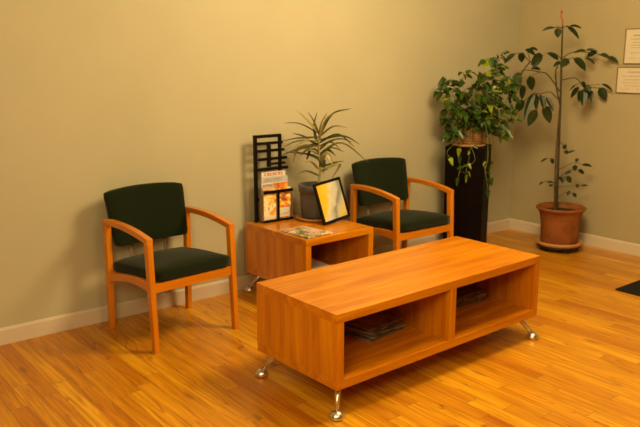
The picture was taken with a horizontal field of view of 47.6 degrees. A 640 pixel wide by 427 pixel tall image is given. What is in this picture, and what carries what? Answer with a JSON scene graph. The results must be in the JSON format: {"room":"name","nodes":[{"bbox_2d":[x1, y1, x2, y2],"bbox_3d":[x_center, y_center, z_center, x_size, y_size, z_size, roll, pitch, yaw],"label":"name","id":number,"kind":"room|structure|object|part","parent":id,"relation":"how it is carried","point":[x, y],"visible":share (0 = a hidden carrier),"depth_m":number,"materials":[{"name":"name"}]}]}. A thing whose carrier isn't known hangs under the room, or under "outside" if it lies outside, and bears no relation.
{"room":"waiting room","nodes":[
{"label":"waiting room","id":0,"kind":"room"},
{"bbox_2d":[0,0,521,327],"bbox_3d":[-1.368,-0.676,4.403,8.200,2.750,0.100,-9,15,-38],"label":"wall","id":1,"kind":"structure","parent":0,"point":[97,97],"depth_m":4.81,"materials":[{"name":"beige paint"}]},
{"bbox_2d":[0,218,509,345],"bbox_3d":[-1.331,0.629,4.633,8.200,0.101,0.016,-9,15,-38],"label":"baseboard","id":2,"kind":"structure","parent":1,"relation":"attached to","point":[46,326],"depth_m":4.72,"materials":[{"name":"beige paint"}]},
{"bbox_2d":[298,181,321,219],"bbox_3d":[-0.030,-0.093,5.199,0.252,0.240,0.252,-9,15,-38],"label":"pot","id":3,"kind":"object","parent":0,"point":[309,207],"depth_m":5.12,"materials":[{"name":"grey ceramic"}]},
{"bbox_2d":[0,229,639,426],"bbox_3d":[0.914,1.307,1.911,8.400,0.100,7.400,-9,15,-38],"label":"floor","id":4,"kind":"structure","parent":0,"point":[582,369],"depth_m":3.83,"materials":[{"name":"brown wood"}]},
{"bbox_2d":[102,182,238,353],"bbox_3d":[-0.922,0.283,4.418,0.597,0.867,0.606,-11,16,-42],"label":"armchair","id":5,"kind":"object","parent":4,"relation":"on","point":[147,212],"visible":1,"depth_m":4.38,"materials":[{"name":"brown wood"}]},
{"bbox_3d":[-1.279,0.390,4.412,0.035,0.660,0.057,-11,16,-42],"label":"leg","id":6,"kind":"part","parent":5,"relation":"part of","materials":[{"name":"brown wood"}]},
{"bbox_3d":[-1.112,0.100,4.170,0.039,0.075,0.513,-11,16,-42],"label":"armrest","id":7,"kind":"part","parent":5,"relation":"part of","materials":[{"name":"brown wood"}]},
{"bbox_3d":[-1.111,0.398,4.231,0.026,0.104,0.455,-11,16,-42],"label":"rail","id":8,"kind":"part","parent":5,"relation":"part of","materials":[{"name":"brown wood"}]},
{"bbox_3d":[-1.081,-0.007,4.529,0.539,0.346,0.142,-11,16,-42],"label":"backrest","id":9,"kind":"part","parent":5,"relation":"part of","materials":[{"name":"green fabric"}]},
{"bbox_3d":[-0.941,0.479,4.064,0.035,0.630,0.067,-11,16,-42],"label":"leg","id":10,"kind":"part","parent":5,"relation":"part of","materials":[{"name":"brown wood"}]},
{"bbox_3d":[-0.901,0.293,4.397,0.516,0.136,0.530,-11,16,-42],"label":"seat","id":11,"kind":"part","parent":5,"relation":"part of","materials":[{"name":"green fabric"}]},
{"bbox_3d":[-0.873,0.311,4.786,0.035,0.660,0.057,-11,16,-42],"label":"leg","id":12,"kind":"part","parent":5,"relation":"part of","materials":[{"name":"brown wood"}]},
{"bbox_3d":[-0.738,0.383,4.239,0.526,0.055,0.024,-11,16,-42],"label":"rail","id":13,"kind":"part","parent":5,"relation":"part of","materials":[{"name":"brown wood"}]},
{"bbox_3d":[-0.706,0.021,4.544,0.039,0.075,0.513,-11,16,-42],"label":"armrest","id":14,"kind":"part","parent":5,"relation":"part of","materials":[{"name":"brown wood"}]},
{"bbox_3d":[-0.535,0.400,4.438,0.035,0.630,0.067,-11,16,-42],"label":"leg","id":15,"kind":"part","parent":5,"relation":"part of","materials":[{"name":"brown wood"}]},
{"bbox_2d":[244,214,372,291],"bbox_3d":[-0.080,0.325,5.090,0.642,0.505,0.729,-10,15,-39],"label":"side table","id":16,"kind":"object","parent":4,"relation":"on","point":[271,253],"visible":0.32,"depth_m":4.98,"materials":[{"name":"brown wood"}]},
{"bbox_3d":[-0.451,0.473,5.187,0.130,0.132,0.047,1,12,5],"label":"leg","id":17,"kind":"part","parent":16,"relation":"part of","materials":[{"name":"silver metal"}]},
{"bbox_2d":[253,133,292,223],"bbox_3d":[-0.326,-0.248,5.100,0.285,0.612,0.082,-9,15,-37],"label":"magazine rack","id":18,"kind":"object","parent":16,"relation":"on","point":[279,142],"visible":0.98,"depth_m":5.08,"materials":[{"name":"black metal"}]},
{"bbox_3d":[-0.447,-0.237,5.045,0.024,0.612,0.018,-9,15,-37],"label":"post","id":19,"kind":"part","parent":18,"relation":"part of","materials":[{"name":"black metal"}]},
{"bbox_2d":[263,188,275,220],"bbox_3d":[-0.353,-0.060,5.089,0.103,0.223,0.008,-9,15,-37],"label":"magazine","id":20,"kind":"object","parent":18,"relation":"in","point":[269,199],"visible":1,"depth_m":5.09,"materials":[{"name":"orange paper"}]},
{"bbox_2d":[261,170,284,177],"bbox_3d":[-0.329,-0.130,5.138,0.202,0.339,0.008,-9,15,-37],"label":"magazine","id":21,"kind":"object","parent":18,"relation":"in","point":[282,172],"visible":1,"depth_m":5.10,"materials":[{"name":"white paper"}]},
{"bbox_2d":[261,175,287,218],"bbox_3d":[-0.321,-0.111,5.135,0.222,0.303,0.008,-9,15,-37],"label":"magazine","id":22,"kind":"object","parent":18,"relation":"in","point":[277,182],"visible":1,"depth_m":5.12,"materials":[{"name":"paper"}]},
{"bbox_3d":[-0.284,-0.260,5.168,0.022,0.606,0.018,-9,15,-37],"label":"post","id":23,"kind":"part","parent":18,"relation":"part of","materials":[{"name":"black metal"}]},
{"bbox_2d":[278,186,290,217],"bbox_3d":[-0.254,-0.077,5.167,0.104,0.223,0.008,-9,15,-37],"label":"magazine","id":24,"kind":"object","parent":18,"relation":"in","point":[285,198],"visible":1,"depth_m":5.17,"materials":[{"name":"orange paper"}]},
{"bbox_3d":[-0.290,0.292,4.903,0.044,0.274,0.680,-10,15,-39],"label":"panel","id":25,"kind":"part","parent":16,"relation":"part of","materials":[{"name":"brown wood"}]},
{"bbox_3d":[-0.080,0.411,5.108,0.594,0.044,0.681,-10,15,-39],"label":"panel","id":26,"kind":"part","parent":16,"relation":"part of","materials":[{"name":"brown wood"}]},
{"bbox_3d":[-0.080,0.100,5.042,0.594,0.044,0.681,-10,15,-39],"label":"panel","id":27,"kind":"part","parent":16,"relation":"part of","materials":[{"name":"brown wood"}]},
{"bbox_2d":[281,108,368,221],"bbox_3d":[0.028,-0.345,5.131,0.594,0.787,0.294,3,12,14],"label":"dracaena","id":28,"kind":"object","parent":16,"relation":"on","point":[310,212],"visible":0.9,"depth_m":5.12,"materials":[{"name":"plant"}]},
{"bbox_3d":[-0.011,-0.359,5.155,0.042,0.409,0.018,-6,13,-27],"label":"stem","id":29,"kind":"part","parent":28,"relation":"part of","materials":[{"name":"brown plant"}]},
{"bbox_2d":[312,176,349,225],"bbox_3d":[0.082,-0.090,5.090,0.097,0.310,0.292,11,17,43],"label":"picture frame","id":30,"kind":"object","parent":16,"relation":"on","point":[329,194],"visible":1,"depth_m":5.08,"materials":[{"name":"black paint"}]},
{"bbox_3d":[0.131,0.218,5.248,0.044,0.274,0.680,-10,15,-39],"label":"panel","id":31,"kind":"part","parent":16,"relation":"part of","materials":[{"name":"brown wood"}]},
{"bbox_3d":[-0.092,0.123,4.817,0.225,0.003,0.285,-12,17,-43],"label":"magazine","id":32,"kind":"object","parent":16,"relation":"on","visible":0},
{"bbox_2d":[282,226,330,237],"bbox_3d":[-0.091,0.122,4.799,0.210,0.004,0.272,-11,16,-41],"label":"magazine","id":33,"kind":"object","parent":32,"relation":"on","point":[304,231],"visible":1,"depth_m":4.78,"materials":[{"name":"multicoloured paper"}]},
{"bbox_3d":[-0.065,0.405,4.932,0.235,0.038,0.285,-10,16,-39],"label":"magazine","id":34,"kind":"object","parent":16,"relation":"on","visible":0},
{"bbox_2d":[311,259,329,269],"bbox_3d":[-0.059,0.368,4.942,0.215,0.030,0.280,-9,15,-35],"label":"magazine","id":35,"kind":"object","parent":34,"relation":"on","point":[315,264],"visible":0.27,"depth_m":4.96,"materials":[{"name":"paper"}]},
{"bbox_2d":[254,236,539,420],"bbox_3d":[0.478,0.549,4.018,1.618,0.511,0.677,-10,15,-39],"label":"coffee table","id":36,"kind":"object","parent":4,"relation":"on","point":[301,317],"visible":0.99,"depth_m":3.77,"materials":[{"name":"brown wood"}]},
{"bbox_3d":[-0.251,0.769,3.791,0.130,0.132,0.047,1,12,5],"label":"leg","id":37,"kind":"part","parent":36,"relation":"part of","materials":[{"name":"silver metal"}]},
{"bbox_3d":[-0.108,0.581,3.526,0.044,0.280,0.627,-10,15,-39],"label":"panel","id":38,"kind":"part","parent":36,"relation":"part of","materials":[{"name":"brown wood"}]},
{"bbox_3d":[0.083,0.852,3.398,0.047,0.132,0.130,1,12,5],"label":"leg","id":39,"kind":"part","parent":36,"relation":"part of","materials":[{"name":"silver metal"}]},
{"bbox_2d":[344,327,402,342],"bbox_3d":[0.282,0.630,3.941,0.215,0.010,0.280,11,16,43],"label":"magazine","id":40,"kind":"object","parent":36,"relation":"on","point":[367,339],"visible":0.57,"depth_m":3.84,"materials":[{"name":"grey paper"}]},
{"bbox_2d":[344,330,387,338],"bbox_3d":[0.280,0.617,3.956,0.210,0.008,0.275,8,15,34],"label":"magazine","id":41,"kind":"object","parent":40,"relation":"on","point":[356,333],"visible":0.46,"depth_m":3.84,"materials":[{"name":"grey paper"}]},
{"bbox_2d":[359,322,405,336],"bbox_3d":[0.294,0.608,3.953,0.275,0.009,0.210,-9,15,-35],"label":"magazine","id":42,"kind":"object","parent":41,"relation":"on","point":[396,325],"visible":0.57,"depth_m":3.90,"materials":[{"name":"grey paper"}]},
{"bbox_2d":[344,328,379,335],"bbox_3d":[0.258,0.601,3.948,0.205,0.006,0.270,7,14,28],"label":"magazine","id":43,"kind":"object","parent":42,"relation":"on","point":[346,329],"visible":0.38,"depth_m":3.84,"materials":[{"name":"grey paper"}]},
{"bbox_2d":[344,320,399,334],"bbox_3d":[0.272,0.593,3.945,0.210,0.010,0.275,9,15,37],"label":"magazine","id":44,"kind":"object","parent":43,"relation":"on","point":[347,326],"visible":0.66,"depth_m":3.84,"materials":[{"name":"brown paper"}]},
{"bbox_2d":[344,311,401,331],"bbox_3d":[0.282,0.581,3.963,0.270,0.006,0.210,-11,16,-42],"label":"magazine","id":45,"kind":"object","parent":44,"relation":"on","point":[370,322],"visible":0.73,"depth_m":3.93,"materials":[{"name":"brown paper"}]},
{"bbox_3d":[0.479,0.637,4.036,1.570,0.044,0.628,-10,15,-39],"label":"panel","id":46,"kind":"part","parent":36,"relation":"part of","materials":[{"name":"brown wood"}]},
{"bbox_3d":[0.478,0.321,3.969,1.570,0.044,0.628,-10,15,-39],"label":"panel","id":47,"kind":"part","parent":36,"relation":"part of","materials":[{"name":"brown wood"}]},
{"bbox_2d":[456,297,484,306],"bbox_3d":[0.834,0.515,4.447,0.280,0.024,0.215,-8,14,-34],"label":"magazine","id":48,"kind":"object","parent":36,"relation":"on","point":[463,303],"visible":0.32,"depth_m":4.36,"materials":[{"name":"brown paper"}]},
{"bbox_2d":[456,292,486,302],"bbox_3d":[0.841,0.492,4.448,0.280,0.020,0.215,-7,14,-31],"label":"magazine","id":49,"kind":"object","parent":48,"relation":"on","point":[483,294],"visible":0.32,"depth_m":4.38,"materials":[{"name":"brown paper"}]},
{"bbox_2d":[456,285,483,300],"bbox_3d":[0.830,0.474,4.442,0.280,0.016,0.215,-10,16,-39],"label":"magazine","id":50,"kind":"object","parent":49,"relation":"on","point":[465,291],"visible":0.38,"depth_m":4.41,"materials":[{"name":"black paper"}]},
{"bbox_3d":[1.065,0.378,4.479,0.044,0.280,0.627,-10,15,-39],"label":"panel","id":51,"kind":"part","parent":36,"relation":"part of","materials":[{"name":"brown wood"}]},
{"bbox_3d":[1.208,0.657,4.313,0.130,0.132,0.047,1,12,5],"label":"leg","id":52,"kind":"part","parent":36,"relation":"part of","materials":[{"name":"silver metal"}]},
{"bbox_2d":[350,157,453,250],"bbox_3d":[0.613,0.034,5.587,0.597,0.867,0.606,-9,15,-36],"label":"armchair","id":53,"kind":"object","parent":4,"relation":"on","point":[380,180],"visible":0.93,"depth_m":5.54,"materials":[{"name":"fabric"}]},
{"bbox_3d":[0.256,0.133,5.619,0.035,0.660,0.057,-9,15,-36],"label":"leg","id":54,"kind":"part","parent":53,"relation":"part of","materials":[{"name":"brown wood"}]},
{"bbox_3d":[0.402,-0.153,5.360,0.039,0.075,0.513,-9,15,-36],"label":"armrest","id":55,"kind":"part","parent":53,"relation":"part of","materials":[{"name":"brown wood"}]},
{"bbox_3d":[0.474,-0.259,5.714,0.539,0.346,0.142,-9,15,-36],"label":"backrest","id":56,"kind":"part","parent":53,"relation":"part of","materials":[{"name":"green fabric"}]},
{"bbox_3d":[0.403,0.145,5.422,0.026,0.104,0.455,-9,15,-36],"label":"rail","id":57,"kind":"part","parent":53,"relation":"part of","materials":[{"name":"brown wood"}]},
{"bbox_3d":[0.552,0.230,5.237,0.035,0.630,0.067,-9,15,-36],"label":"leg","id":58,"kind":"part","parent":53,"relation":"part of","materials":[{"name":"brown wood"}]},
{"bbox_3d":[0.632,0.045,5.564,0.516,0.136,0.530,-9,15,-36],"label":"seat","id":59,"kind":"part","parent":53,"relation":"part of","materials":[{"name":"green fabric"}]},
{"bbox_3d":[0.702,0.064,5.947,0.035,0.660,0.057,-9,15,-36],"label":"leg","id":60,"kind":"part","parent":53,"relation":"part of","materials":[{"name":"brown wood"}]},
{"bbox_3d":[0.775,0.138,5.389,0.526,0.055,0.024,-9,15,-36],"label":"rail","id":61,"kind":"part","parent":53,"relation":"part of","materials":[{"name":"brown wood"}]},
{"bbox_3d":[0.848,-0.223,5.688,0.039,0.075,0.513,-9,15,-36],"label":"armrest","id":62,"kind":"part","parent":53,"relation":"part of","materials":[{"name":"brown wood"}]},
{"bbox_3d":[0.998,0.160,5.565,0.035,0.630,0.067,-9,15,-36],"label":"leg","id":63,"kind":"part","parent":53,"relation":"part of","materials":[{"name":"brown wood"}]},
{"bbox_2d":[443,144,490,242],"bbox_3d":[1.267,-0.133,6.266,0.336,0.913,0.336,5,13,22],"label":"pedestal","id":64,"kind":"object","parent":4,"relation":"on","point":[471,201],"visible":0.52,"depth_m":6.10,"materials":[{"name":"black wood"}]},
{"bbox_3d":[1.267,-0.571,6.173,0.336,0.018,0.336,5,13,22],"label":"panel","id":65,"kind":"part","parent":64,"relation":"part of","materials":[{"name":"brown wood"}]},
{"bbox_2d":[454,122,484,144],"bbox_3d":[1.264,-0.687,6.136,0.276,0.200,0.276,-9,15,-38],"label":"pot","id":66,"kind":"object","parent":64,"relation":"on","point":[472,138],"depth_m":6.03,"materials":[{"name":"wicker"}]},
{"bbox_2d":[433,50,522,197],"bbox_3d":[1.304,-0.757,6.091,0.750,1.196,0.572,0,12,-1],"label":"pothos","id":67,"kind":"object","parent":64,"relation":"on","point":[469,130],"visible":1,"depth_m":5.92,"materials":[{"name":"plant"}]},
{"bbox_2d":[536,243,580,253],"bbox_3d":[2.088,0.287,6.354,0.370,0.052,0.370,-9,15,-38],"label":"caddy","id":68,"kind":"object","parent":4,"relation":"on","point":[544,247],"visible":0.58,"depth_m":6.20,"materials":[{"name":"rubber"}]},
{"bbox_2d":[504,11,617,248],"bbox_3d":[2.019,-0.697,6.129,0.877,1.967,0.418,-3,12,-13],"label":"potted tree","id":69,"kind":"object","parent":68,"relation":"on","point":[560,221],"visible":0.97,"depth_m":6.14,"materials":[{"name":"green plant"}]},
{"bbox_3d":[2.023,-0.480,6.179,0.040,0.963,0.019,9,15,36],"label":"stem","id":70,"kind":"part","parent":69,"relation":"part of","materials":[{"name":"brown plant"}]},
{"bbox_3d":[2.088,0.092,6.313,0.418,0.318,0.418,-9,15,-38],"label":"pot","id":71,"kind":"part","parent":69,"relation":"part of","materials":[{"name":"ceramic"}]},
{"bbox_2d":[615,280,639,295],"bbox_3d":[2.734,0.558,5.173,0.875,0.010,0.850,-9,15,-38],"label":"floor mat","id":72,"kind":"object","parent":4,"relation":"on","point":[633,288],"visible":1,"depth_m":5.23,"materials":[{"name":"black rubber"}]},
{"bbox_2d":[510,0,639,243],"bbox_3d":[4.122,-0.634,4.191,0.100,2.750,7.300,-9,15,-38],"label":"wall","id":73,"kind":"structure","parent":0,"point":[604,135],"depth_m":6.37,"materials":[{"name":"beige paint"}]},
{"bbox_2d":[509,218,639,256],"bbox_3d":[4.109,0.677,4.392,0.016,0.101,7.200,-9,15,-38],"label":"baseboard","id":74,"kind":"structure","parent":73,"relation":"attached to","point":[620,246],"depth_m":6.41,"materials":[{"name":"beige paint"}]},
{"bbox_2d":[615,67,639,93],"bbox_3d":[2.580,-1.096,5.963,0.018,0.216,0.300,-9,15,-38],"label":"framed certificate","id":75,"kind":"object","parent":73,"relation":"attached to","point":[627,78],"visible":1,"depth_m":6.00,"materials":[{"name":"white paper"}]},
{"bbox_2d":[623,28,639,63],"bbox_3d":[2.587,-1.360,5.899,0.018,0.284,0.230,-9,15,-38],"label":"framed certificate","id":76,"kind":"object","parent":73,"relation":"attached to","point":[631,55],"visible":1,"depth_m":5.94,"materials":[{"name":"white paper"}]}
]}

